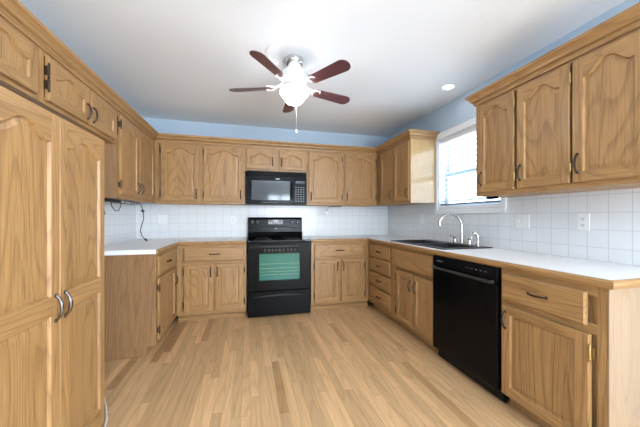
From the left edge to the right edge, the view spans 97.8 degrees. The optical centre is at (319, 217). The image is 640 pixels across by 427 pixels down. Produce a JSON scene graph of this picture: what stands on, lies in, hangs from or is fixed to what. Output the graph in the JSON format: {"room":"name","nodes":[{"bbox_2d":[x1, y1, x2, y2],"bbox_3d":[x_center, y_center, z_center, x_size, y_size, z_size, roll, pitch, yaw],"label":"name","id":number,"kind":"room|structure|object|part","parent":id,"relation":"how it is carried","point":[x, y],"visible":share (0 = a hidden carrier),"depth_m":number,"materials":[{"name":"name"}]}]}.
{"room":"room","nodes":[
{"label":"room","id":0,"kind":"room"},
{"bbox_2d":[136,118,387,238],"bbox_3d":[-0.652,-0.043,4.065,3.820,2.465,0.147,0,0,-14],"label":"wall","id":1,"kind":"structure","parent":0,"point":[183,221],"depth_m":3.90,"materials":[{"name":"white tile"}]},
{"bbox_2d":[157,215,166,223],"bbox_3d":[-2.045,0.024,3.623,0.116,0.114,0.016,0,0,-14],"label":"light switch","id":2,"kind":"object","parent":1,"relation":"attached to","point":[161,219],"visible":1,"depth_m":3.62,"materials":[{"name":"white plastic"}]},
{"bbox_2d":[155,141,203,204],"bbox_3d":[-1.747,-0.549,3.521,0.520,0.765,0.375,0,0,-14],"label":"upper cabinet","id":3,"kind":"object","parent":1,"relation":"attached to","point":[178,166],"visible":0.99,"depth_m":3.38,"materials":[{"name":"brown wood"}]},
{"bbox_2d":[202,144,244,204],"bbox_3d":[-1.244,-0.549,3.650,0.515,0.765,0.375,0,0,-14],"label":"upper cabinet","id":4,"kind":"object","parent":1,"relation":"attached to","point":[223,167],"visible":1,"depth_m":3.50,"materials":[{"name":"brown wood"}]},
{"bbox_2d":[230,215,235,223],"bbox_3d":[-1.198,0.029,3.844,0.070,0.114,0.009,0,0,-14],"label":"outlet","id":5,"kind":"object","parent":1,"relation":"attached to","point":[232,217],"visible":1,"depth_m":3.84,"materials":[{"name":"white plastic"}]},
{"bbox_2d":[245,147,306,174],"bbox_3d":[-0.604,-0.763,3.814,0.805,0.337,0.375,0,0,-14],"label":"upper cabinet","id":6,"kind":"object","parent":1,"relation":"attached to","point":[256,159],"visible":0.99,"depth_m":3.67,"materials":[{"name":"brown wood"}]},
{"bbox_3d":[-0.770,-0.753,3.619,0.363,0.255,0.020,0,0,-14],"label":"door","id":7,"kind":"part","parent":6,"relation":"part of","materials":[{"name":"brown wood"}]},
{"bbox_3d":[-0.367,-0.753,3.723,0.350,0.255,0.020,0,0,-14],"label":"door","id":8,"kind":"part","parent":6,"relation":"part of","materials":[{"name":"brown wood"}]},
{"bbox_2d":[247,170,305,205],"bbox_3d":[-0.597,-0.381,3.785,0.770,0.426,0.428,0,0,-14],"label":"microwave","id":9,"kind":"object","parent":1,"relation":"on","point":[264,188],"visible":1,"depth_m":3.61,"materials":[{"name":"black plastic"}]},
{"bbox_3d":[-0.637,-0.356,3.599,0.600,0.352,0.022,0,0,-14],"label":"door","id":10,"kind":"part","parent":9,"relation":"part of","materials":[{"name":"black glass"}]},
{"bbox_3d":[-0.263,-0.356,3.695,0.168,0.352,0.022,0,0,-14],"label":"control panel","id":11,"kind":"part","parent":9,"relation":"part of","materials":[{"name":"black plastic"}]},
{"bbox_2d":[303,151,342,205],"bbox_3d":[0.037,-0.549,3.979,0.517,0.765,0.375,0,0,-14],"label":"upper cabinet","id":12,"kind":"object","parent":1,"relation":"attached to","point":[324,175],"visible":1,"depth_m":3.83,"materials":[{"name":"brown wood"}]},
{"bbox_2d":[342,153,376,206],"bbox_3d":[0.539,-0.549,4.108,0.518,0.765,0.375,0,0,-14],"label":"upper cabinet","id":13,"kind":"object","parent":1,"relation":"attached to","point":[359,170],"visible":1,"depth_m":3.96,"materials":[{"name":"brown wood"}]},
{"bbox_2d":[101,301,540,426],"bbox_3d":[0.265,1.249,0.498,3.820,0.120,7.513,0,0,-14],"label":"floor","id":14,"kind":"structure","parent":0,"point":[351,366],"depth_m":2.02,"materials":[{"name":"brown wood"}]},
{"bbox_2d":[0,85,103,426],"bbox_3d":[-1.355,0.385,1.075,0.651,1.608,0.757,0,0,-14],"label":"tall cabinet","id":15,"kind":"object","parent":14,"relation":"on","point":[52,168],"visible":1,"depth_m":1.09,"materials":[{"name":"brown wood"}]},
{"bbox_3d":[-1.032,0.343,0.967,0.020,1.513,0.366,0,0,-14],"label":"door","id":16,"kind":"part","parent":15,"relation":"part of","materials":[{"name":"brown wood"}]},
{"bbox_3d":[-1.047,0.364,1.123,0.032,0.117,0.018,0,0,-14],"label":"handle","id":17,"kind":"part","parent":15,"relation":"part of","materials":[{"name":"silver metal"}]},
{"bbox_3d":[-1.062,0.364,1.179,0.032,0.117,0.018,0,0,-14],"label":"handle","id":18,"kind":"part","parent":15,"relation":"part of","materials":[{"name":"silver metal"}]},
{"bbox_3d":[-1.124,0.343,1.325,0.020,1.513,0.368,0,0,-14],"label":"door","id":19,"kind":"part","parent":15,"relation":"part of","materials":[{"name":"brown wood"}]},
{"bbox_2d":[104,395,107,426],"bbox_3d":[-1.302,1.183,1.663,0.065,0.012,0.702,0,0,-36],"label":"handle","id":20,"kind":"object","parent":14,"relation":"on","point":[105,404],"visible":0.63,"depth_m":1.68,"materials":[{"name":"metal"}]},
{"bbox_2d":[104,246,177,360],"bbox_3d":[-1.782,0.752,2.692,0.665,0.875,0.750,0,0,-14],"label":"base cabinet","id":21,"kind":"object","parent":14,"relation":"on","point":[140,291],"visible":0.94,"depth_m":2.37,"materials":[{"name":"brown wood"}]},
{"bbox_3d":[-1.707,0.750,2.326,0.600,0.870,0.005,0,0,-14],"label":"panel","id":22,"kind":"part","parent":21,"relation":"part of","materials":[{"name":"brown wood"}]},
{"bbox_3d":[-1.520,0.710,2.762,0.018,0.791,0.744,0,0,-14],"label":"frame","id":23,"kind":"part","parent":21,"relation":"part of","materials":[{"name":"brown wood"}]},
{"bbox_3d":[-1.490,0.422,2.731,0.020,0.158,0.570,0,0,-14],"label":"drawer","id":24,"kind":"part","parent":21,"relation":"part of","materials":[{"name":"brown wood"}]},
{"bbox_3d":[-1.490,0.802,2.731,0.020,0.537,0.570,0,0,-14],"label":"door","id":25,"kind":"part","parent":21,"relation":"part of","materials":[{"name":"brown wood"}]},
{"bbox_2d":[177,242,246,321],"bbox_3d":[-1.306,0.752,3.488,0.753,0.875,0.658,0,0,-14],"label":"base cabinet","id":26,"kind":"object","parent":14,"relation":"on","point":[212,279],"visible":0.99,"depth_m":3.21,"materials":[{"name":"brown wood"}]},
{"bbox_2d":[104,237,246,255],"bbox_3d":[-1.515,0.295,3.062,1.368,0.040,1.366,0,0,-14],"label":"countertop","id":27,"kind":"structure","parent":26,"relation":"on","point":[135,246],"depth_m":2.94,"materials":[{"name":"white laminate"}]},
{"bbox_3d":[-1.135,0.295,2.844,0.740,0.040,0.754,0,0,-14],"label":"edge trim","id":28,"kind":"part","parent":27,"relation":"part of","materials":[{"name":"brown wood"}]},
{"bbox_3d":[-1.376,0.802,3.172,0.312,0.537,0.020,0,0,-14],"label":"door","id":29,"kind":"part","parent":26,"relation":"part of","materials":[{"name":"brown wood"}]},
{"bbox_3d":[-1.212,0.422,3.214,0.650,0.158,0.020,0,0,-14],"label":"drawer","id":30,"kind":"part","parent":26,"relation":"part of","materials":[{"name":"brown wood"}]},
{"bbox_3d":[-1.054,0.802,3.254,0.322,0.537,0.020,0,0,-14],"label":"door","id":31,"kind":"part","parent":26,"relation":"part of","materials":[{"name":"brown wood"}]},
{"bbox_2d":[247,217,310,317],"bbox_3d":[-0.550,0.594,3.628,0.760,1.190,0.685,0,0,-14],"label":"range","id":32,"kind":"object","parent":14,"relation":"on","point":[278,255],"visible":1,"depth_m":3.39,"materials":[{"name":"black metal"}]},
{"bbox_3d":[-0.614,0.142,3.878,0.662,0.040,0.010,0,0,-14],"label":"curved trim","id":33,"kind":"part","parent":32,"relation":"part of","materials":[{"name":"black plastic"}]},
{"bbox_3d":[-0.477,0.929,3.344,0.623,0.037,0.041,0,0,-14],"label":"drawer handle","id":34,"kind":"part","parent":32,"relation":"part of","materials":[{"name":"black metal"}]},
{"bbox_3d":[-0.473,0.343,3.328,0.696,0.027,0.066,0,0,-14],"label":"oven handle","id":35,"kind":"part","parent":32,"relation":"part of","materials":[{"name":"black metal"}]},
{"bbox_2d":[247,236,310,241],"bbox_3d":[-0.559,0.282,3.663,0.760,0.024,0.613,0,0,-14],"label":"cooktop","id":36,"kind":"object","parent":32,"relation":"in","point":[250,238],"depth_m":3.46,"materials":[{"name":"black glass"}]},
{"bbox_3d":[-0.485,1.028,3.377,0.754,0.294,0.038,0,0,-14],"label":"storage drawer","id":37,"kind":"part","parent":32,"relation":"part of","materials":[{"name":"black metal"}]},
{"bbox_3d":[-0.485,0.589,3.377,0.754,0.570,0.038,0,0,-14],"label":"oven door","id":38,"kind":"part","parent":32,"relation":"part of","materials":[{"name":"black metal"}]},
{"bbox_2d":[259,253,299,280],"bbox_3d":[-0.490,0.594,3.394,0.490,0.320,0.002,0,0,-14],"label":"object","id":39,"kind":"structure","parent":32,"relation":"in","point":[281,266],"depth_m":3.39,"materials":[{"name":"teal glass"}]},
{"bbox_2d":[310,241,368,310],"bbox_3d":[0.200,0.752,3.874,0.784,0.875,0.658,0,0,-14],"label":"base cabinet","id":40,"kind":"object","parent":14,"relation":"on","point":[339,270],"visible":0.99,"depth_m":3.59,"materials":[{"name":"brown wood"}]},
{"bbox_3d":[0.089,0.802,3.548,0.327,0.537,0.020,0,0,-14],"label":"door","id":41,"kind":"part","parent":40,"relation":"part of","materials":[{"name":"brown wood"}]},
{"bbox_3d":[0.255,0.422,3.591,0.670,0.158,0.020,0,0,-14],"label":"drawer","id":42,"kind":"part","parent":40,"relation":"part of","materials":[{"name":"brown wood"}]},
{"bbox_3d":[0.426,0.802,3.634,0.317,0.537,0.020,0,0,-14],"label":"door","id":43,"kind":"part","parent":40,"relation":"part of","materials":[{"name":"brown wood"}]},
{"bbox_2d":[369,242,397,323],"bbox_3d":[0.994,0.752,3.463,0.650,0.875,0.634,0,0,-14],"label":"base cabinet","id":44,"kind":"object","parent":14,"relation":"on","point":[380,255],"visible":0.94,"depth_m":3.32,"materials":[{"name":"brown wood"}]},
{"bbox_3d":[0.719,0.969,3.390,0.020,0.190,0.540,0,0,-14],"label":"drawer","id":45,"kind":"part","parent":44,"relation":"part of","materials":[{"name":"brown wood"}]},
{"bbox_3d":[0.719,0.771,3.390,0.020,0.165,0.540,0,0,-14],"label":"drawer","id":46,"kind":"part","parent":44,"relation":"part of","materials":[{"name":"brown wood"}]},
{"bbox_3d":[0.719,0.589,3.390,0.020,0.160,0.540,0,0,-14],"label":"drawer","id":47,"kind":"part","parent":44,"relation":"part of","materials":[{"name":"brown wood"}]},
{"bbox_3d":[0.719,0.416,3.390,0.020,0.146,0.540,0,0,-14],"label":"drawer","id":48,"kind":"part","parent":44,"relation":"part of","materials":[{"name":"brown wood"}]},
{"bbox_2d":[392,246,437,351],"bbox_3d":[1.162,0.752,2.808,0.650,0.875,0.717,0,0,-14],"label":"base cabinet","id":49,"kind":"object","parent":14,"relation":"on","point":[412,270],"visible":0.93,"depth_m":2.67,"materials":[{"name":"brown wood"}]},
{"bbox_3d":[0.858,0.812,2.849,0.020,0.517,0.308,0,0,-14],"label":"door","id":50,"kind":"part","parent":49,"relation":"part of","materials":[{"name":"brown wood"}]},
{"bbox_3d":[0.886,0.432,2.736,0.020,0.178,0.690,0,0,-14],"label":"false drawer","id":51,"kind":"part","parent":49,"relation":"part of","materials":[{"name":"brown wood"}]},
{"bbox_3d":[0.937,0.812,2.539,0.020,0.517,0.283,0,0,-14],"label":"door","id":52,"kind":"part","parent":49,"relation":"part of","materials":[{"name":"brown wood"}]},
{"bbox_2d":[432,255,509,402],"bbox_3d":[1.307,0.755,2.142,0.630,0.868,0.632,0,0,-14],"label":"dishwasher","id":53,"kind":"object","parent":14,"relation":"on","point":[467,296],"visible":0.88,"depth_m":1.98,"materials":[{"name":"black plastic"}]},
{"bbox_3d":[1.023,0.413,2.068,0.042,0.021,0.598,0,0,-14],"label":"handle","id":54,"kind":"part","parent":53,"relation":"part of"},
{"bbox_3d":[1.064,0.370,2.079,0.052,0.098,0.632,0,0,-14],"label":"control panel","id":55,"kind":"part","parent":53,"relation":"part of","materials":[{"name":"black plastic"}]},
{"bbox_2d":[501,268,639,426],"bbox_3d":[1.480,0.752,1.571,0.650,0.875,0.546,0,0,-14],"label":"base cabinet","id":56,"kind":"object","parent":14,"relation":"on","point":[571,350],"visible":0.93,"depth_m":1.38,"materials":[{"name":"brown wood"}]},
{"bbox_2d":[302,235,639,289],"bbox_3d":[0.805,0.295,2.723,1.384,0.040,3.176,0,0,-14],"label":"countertop","id":57,"kind":"structure","parent":56,"relation":"on","point":[607,275],"depth_m":1.74,"materials":[{"name":"white laminate"}]},
{"bbox_2d":[390,239,492,249],"bbox_3d":[1.180,0.357,2.874,0.516,0.184,0.920,0,0,-14],"label":"sink","id":58,"kind":"object","parent":57,"relation":"in","point":[444,245],"visible":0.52,"depth_m":2.84,"materials":[{"name":"black"}]},
{"bbox_2d":[402,240,438,242],"bbox_3d":[1.090,0.360,3.075,0.355,0.178,0.395,0,0,-14],"label":"basin","id":59,"kind":"object","parent":58,"relation":"in","point":[407,241],"depth_m":3.26,"materials":[{"name":"black metal"}]},
{"bbox_2d":[421,244,469,247],"bbox_3d":[1.198,0.360,2.654,0.355,0.178,0.395,0,0,-14],"label":"basin","id":60,"kind":"object","parent":58,"relation":"in","point":[433,245],"depth_m":2.83,"materials":[{"name":"black metal"}]},
{"bbox_2d":[472,232,480,245],"bbox_3d":[1.452,0.199,2.591,0.067,0.129,0.044,0,0,4],"label":"sprayer","id":61,"kind":"object","parent":58,"relation":"on","point":[475,233],"visible":0.99,"depth_m":2.58,"materials":[{"name":"silver metal"}]},
{"bbox_2d":[438,213,472,244],"bbox_3d":[1.364,0.110,2.800,0.305,0.308,0.222,0,0,32],"label":"faucet","id":62,"kind":"object","parent":57,"relation":"on","point":[461,241],"visible":1,"depth_m":2.78,"materials":[{"name":"silver metal"}]},
{"bbox_3d":[1.309,0.105,2.781,0.257,0.299,0.047,0,0,-1],"label":"spout","id":63,"kind":"part","parent":62,"relation":"part of","materials":[{"name":"silver metal"}]},
{"bbox_3d":[1.124,0.629,1.714,0.032,0.117,0.018,0,0,-14],"label":"handle","id":64,"kind":"part","parent":56,"relation":"part of","materials":[{"name":"brown metal"}]},
{"bbox_3d":[1.173,0.428,1.524,0.032,0.018,0.117,0,0,-14],"label":"handle","id":65,"kind":"part","parent":56,"relation":"part of","materials":[{"name":"brown metal"}]},
{"bbox_3d":[1.196,0.428,1.530,0.020,0.158,0.448,0,0,-14],"label":"drawer","id":66,"kind":"part","parent":56,"relation":"part of","materials":[{"name":"brown wood"}]},
{"bbox_3d":[1.198,0.817,1.522,0.020,0.545,0.463,0,0,-14],"label":"door","id":67,"kind":"part","parent":56,"relation":"part of","materials":[{"name":"brown wood"}]},
{"bbox_3d":[1.571,0.750,1.314,0.597,0.870,0.004,0,0,-14],"label":"panel","id":68,"kind":"part","parent":56,"relation":"part of","materials":[{"name":"brown wood"}]},
{"bbox_2d":[18,0,625,136],"bbox_3d":[0.265,-1.336,0.498,3.820,0.120,7.513,0,0,-14],"label":"ceiling","id":69,"kind":"structure","parent":0,"point":[178,60],"depth_m":2.11,"materials":[{"name":"white paint"}]},
{"bbox_2d":[229,50,350,132],"bbox_3d":[-0.210,-0.982,2.265,1.022,0.568,0.987,0,0,-14],"label":"ceiling fan","id":70,"kind":"object","parent":69,"relation":"hanging from","point":[294,79],"visible":1,"depth_m":2.15,"materials":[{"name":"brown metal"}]},
{"bbox_3d":[-0.563,-1.034,2.259,0.350,0.030,0.105,0,0,6],"label":"blade","id":71,"kind":"part","parent":70,"relation":"part of","materials":[{"name":"brown wood"}]},
{"bbox_3d":[-0.349,-1.034,1.894,0.105,0.030,0.350,0,0,24],"label":"blade","id":72,"kind":"part","parent":70,"relation":"part of","materials":[{"name":"brown wood"}]},
{"bbox_3d":[-0.282,-1.034,2.576,0.105,0.030,0.350,0,0,-12],"label":"blade","id":73,"kind":"part","parent":70,"relation":"part of","materials":[{"name":"brown wood"}]},
{"bbox_3d":[-0.200,-0.957,2.225,0.230,0.114,0.234,0,0,-14],"label":"lamp shade","id":74,"kind":"part","parent":70,"relation":"part of","materials":[{"name":"white glass"}]},
{"bbox_3d":[0.065,-1.034,1.985,0.350,0.030,0.105,0,0,42],"label":"blade","id":75,"kind":"part","parent":70,"relation":"part of","materials":[{"name":"brown wood"}]},
{"bbox_3d":[0.106,-1.034,2.406,0.350,0.030,0.105,0,0,-30],"label":"blade","id":76,"kind":"part","parent":70,"relation":"part of","materials":[{"name":"brown wood"}]},
{"bbox_2d":[265,39,322,71],"bbox_3d":[-0.205,-1.268,2.224,0.456,0.016,0.456,0,0,-14],"label":"medallion","id":77,"kind":"object","parent":69,"relation":"attached to","point":[276,52],"visible":0.73,"depth_m":2.15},
{"bbox_2d":[441,84,455,89],"bbox_3d":[1.251,-1.272,2.727,0.132,0.007,0.132,0,0,-14],"label":"recessed light","id":78,"kind":"object","parent":69,"relation":"in","point":[447,86],"visible":1,"depth_m":2.73,"materials":[{"name":"white paint"}]},
{"bbox_2d":[388,0,639,265],"bbox_3d":[2.043,-0.043,0.955,0.147,2.465,7.233,0,0,-14],"label":"wall","id":79,"kind":"structure","parent":0,"point":[613,236],"depth_m":2.09,"materials":[{"name":"white tile"}]},
{"bbox_2d":[0,0,439,154],"bbox_3d":[-0.064,-0.949,2.362,3.246,0.088,2.848,0,0,-14],"label":"crown molding","id":80,"kind":"structure","parent":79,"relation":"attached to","point":[14,12],"depth_m":2.37,"materials":[{"name":"brown wood"}]},
{"bbox_2d":[377,139,435,205],"bbox_3d":[1.075,-0.549,3.658,0.396,0.765,0.862,0,0,-14],"label":"upper cabinet","id":81,"kind":"object","parent":79,"relation":"attached to","point":[406,171],"visible":0.98,"depth_m":3.28,"materials":[{"name":"brown wood"}]},
{"bbox_3d":[0.892,-0.542,3.737,0.020,0.688,0.325,0,0,-14],"label":"door","id":82,"kind":"part","parent":81,"relation":"part of","materials":[{"name":"brown wood"}]},
{"bbox_3d":[0.941,-0.549,3.626,0.018,0.765,0.858,0,0,-14],"label":"frame","id":83,"kind":"part","parent":81,"relation":"part of","materials":[{"name":"brown wood"}]},
{"bbox_3d":[0.983,-0.542,3.382,0.020,0.688,0.338,0,0,-14],"label":"door","id":84,"kind":"part","parent":81,"relation":"part of","materials":[{"name":"brown wood"}]},
{"bbox_3d":[1.206,-0.549,3.249,0.344,0.763,0.004,0,0,-14],"label":"panel","id":85,"kind":"part","parent":81,"relation":"part of","materials":[{"name":"beige wood"}]},
{"bbox_2d":[420,215,423,223],"bbox_3d":[1.292,0.024,3.553,0.016,0.114,0.070,0,0,-14],"label":"light switch","id":86,"kind":"object","parent":79,"relation":"attached to","point":[421,216],"visible":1,"depth_m":3.55,"materials":[{"name":"white plastic"}]},
{"bbox_2d":[435,117,506,213],"bbox_3d":[1.546,-0.506,2.860,0.162,0.935,0.930,0,0,-14],"label":"window","id":87,"kind":"structure","parent":79,"relation":"in","point":[500,207],"depth_m":3.05,"materials":[{"name":"white paint"}]},
{"bbox_2d":[440,127,499,205],"bbox_3d":[1.520,-0.514,2.863,0.049,0.756,0.808,0,0,-14],"label":"window blind","id":88,"kind":"object","parent":87,"relation":"attached to","point":[471,132],"visible":0.59,"depth_m":2.97,"materials":[{"name":"plastic"}]},
{"bbox_3d":[1.428,-0.498,3.129,0.002,0.715,0.002,0,0,-14],"label":"ladder cord","id":89,"kind":"part","parent":88,"relation":"part of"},
{"bbox_3d":[1.521,-0.872,2.863,0.048,0.041,0.808,0,0,-14],"label":"head rail","id":90,"kind":"part","parent":88,"relation":"part of","materials":[{"name":"plastic"}]},
{"bbox_3d":[1.521,-0.146,2.863,0.044,0.020,0.804,0,0,-14],"label":"rail","id":91,"kind":"part","parent":88,"relation":"part of","materials":[{"name":"white plastic"}]},
{"bbox_3d":[1.592,-0.493,2.881,0.047,0.805,0.816,0,0,-14],"label":"sash","id":92,"kind":"part","parent":87,"relation":"part of","materials":[{"name":"white"}]},
{"bbox_2d":[516,214,528,228],"bbox_3d":[1.626,0.034,2.250,0.016,0.114,0.116,0,0,-14],"label":"light switch","id":93,"kind":"object","parent":79,"relation":"attached to","point":[522,221],"visible":1,"depth_m":2.25,"materials":[{"name":"white plastic"}]},
{"bbox_2d":[476,27,639,197],"bbox_3d":[1.551,-0.549,1.805,0.396,0.765,1.065,0,0,-14],"label":"upper cabinet","id":94,"kind":"object","parent":79,"relation":"attached to","point":[573,127],"visible":0.99,"depth_m":1.62,"materials":[{"name":"brown wood"}]},
{"bbox_2d":[486,196,497,198],"bbox_3d":[1.385,-0.157,2.245,0.040,0.020,0.080,0,0,-14],"label":"light","id":95,"kind":"object","parent":94,"relation":"attached to","point":[492,197],"visible":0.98,"depth_m":2.22,"materials":[{"name":"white plastic"}]},
{"bbox_3d":[1.315,-0.542,2.090,0.020,0.688,0.305,0,0,-14],"label":"door","id":96,"kind":"part","parent":94,"relation":"part of","materials":[{"name":"brown wood"}]},
{"bbox_3d":[1.342,-0.303,1.888,0.032,0.117,0.018,0,0,-14],"label":"handle","id":97,"kind":"part","parent":94,"relation":"part of","materials":[{"name":"brown metal"}]},
{"bbox_3d":[1.399,-0.542,1.763,0.020,0.688,0.326,0,0,-14],"label":"door","id":98,"kind":"part","parent":94,"relation":"part of","materials":[{"name":"brown wood"}]},
{"bbox_2d":[465,2,639,106],"bbox_3d":[1.540,-0.949,1.833,0.403,0.088,1.124,0,0,-14],"label":"crown molding","id":99,"kind":"structure","parent":94,"relation":"attached to","point":[628,20],"depth_m":1.60,"materials":[{"name":"brown wood"}]},
{"bbox_3d":[1.426,-0.303,1.559,0.032,0.117,0.018,0,0,-14],"label":"handle","id":100,"kind":"part","parent":94,"relation":"part of","materials":[{"name":"brown metal"}]},
{"bbox_3d":[1.482,-0.542,1.438,0.020,0.688,0.318,0,0,-14],"label":"door","id":101,"kind":"part","parent":94,"relation":"part of","materials":[{"name":"brown wood"}]},
{"bbox_2d":[577,213,589,230],"bbox_3d":[1.735,0.031,1.841,0.009,0.114,0.070,0,0,-14],"label":"outlet","id":102,"kind":"object","parent":79,"relation":"attached to","point":[583,219],"visible":1,"depth_m":1.84,"materials":[{"name":"white plastic"}]},
{"bbox_2d":[580,217,585,227],"bbox_3d":[1.732,0.031,1.841,0.002,0.072,0.032,0,0,-14],"label":"socket","id":103,"kind":"object","parent":102,"relation":"attached to","point":[582,219],"depth_m":1.84,"materials":[{"name":"white plastic"}]},
{"bbox_3d":[-1.518,-0.043,0.040,0.140,2.465,7.233,0,0,-14],"label":"wall","id":104,"kind":"structure","parent":0,"visible":0},
{"bbox_2d":[0,16,37,100],"bbox_3d":[-1.504,-0.775,1.000,0.363,0.314,0.926,0,0,-14],"label":"upper cabinet","id":105,"kind":"object","parent":104,"relation":"attached to","point":[18,53],"visible":0.95,"depth_m":1.33,"materials":[{"name":"brown wood"}]},
{"bbox_2d":[29,46,117,143],"bbox_3d":[-1.731,-0.775,1.885,0.363,0.314,0.899,0,0,-14],"label":"upper cabinet","id":106,"kind":"object","parent":104,"relation":"attached to","point":[61,93],"visible":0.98,"depth_m":1.75,"materials":[{"name":"brown wood"}]},
{"bbox_3d":[-1.543,-0.765,1.723,0.020,0.248,0.402,0,0,-14],"label":"door","id":107,"kind":"part","parent":106,"relation":"part of","materials":[{"name":"brown wood"}]},
{"bbox_3d":[-1.563,-0.719,1.897,0.032,0.117,0.018,0,0,-14],"label":"handle","id":108,"kind":"part","parent":106,"relation":"part of","materials":[{"name":"brown metal"}]},
{"bbox_3d":[-1.582,-0.719,1.971,0.032,0.117,0.018,0,0,-14],"label":"handle","id":109,"kind":"part","parent":106,"relation":"part of","materials":[{"name":"brown metal"}]},
{"bbox_3d":[-1.648,-0.765,2.129,0.020,0.248,0.394,0,0,-14],"label":"door","id":110,"kind":"part","parent":106,"relation":"part of","materials":[{"name":"brown wood"}]},
{"bbox_2d":[104,202,135,244],"bbox_3d":[-2.175,0.053,2.897,0.007,0.442,1.373,0,0,-14],"label":"wall","id":111,"kind":"structure","parent":104,"relation":"attached to","point":[119,226],"depth_m":3.10,"materials":[{"name":"white tile"}]},
{"bbox_2d":[104,111,154,202],"bbox_3d":[-1.967,-0.549,2.806,0.363,0.765,0.997,0,0,-14],"label":"upper cabinet","id":112,"kind":"object","parent":111,"relation":"attached to","point":[129,163],"visible":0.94,"depth_m":2.60,"materials":[{"name":"brown wood"}]},
{"bbox_3d":[-1.868,-0.549,2.319,0.311,0.763,0.004,0,0,-14],"label":"panel","id":113,"kind":"part","parent":112,"relation":"part of","materials":[{"name":"brown wood"}]},
{"bbox_2d":[104,198,137,214],"bbox_3d":[-1.976,-0.096,2.765,0.073,0.142,0.740,0,0,-14],"label":"light","id":114,"kind":"object","parent":112,"relation":"attached to","point":[111,201],"visible":0.85,"depth_m":2.67,"materials":[{"name":"black plastic"}]},
{"bbox_3d":[-1.767,-0.542,2.595,0.020,0.688,0.410,0,0,-14],"label":"door","id":115,"kind":"part","parent":112,"relation":"part of","materials":[{"name":"brown wood"}]},
{"bbox_2d":[138,203,147,240],"bbox_3d":[-2.006,0.053,3.167,0.096,0.440,0.030,0,0,-14],"label":"hanging cord","id":116,"kind":"object","parent":112,"relation":"hanging from","point":[142,210],"visible":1,"depth_m":3.17,"materials":[{"name":"grey plastic"}]},
{"bbox_3d":[-1.882,-0.542,3.041,0.020,0.688,0.450,0,0,-14],"label":"door","id":117,"kind":"part","parent":112,"relation":"part of","materials":[{"name":"brown wood"}]}
]}

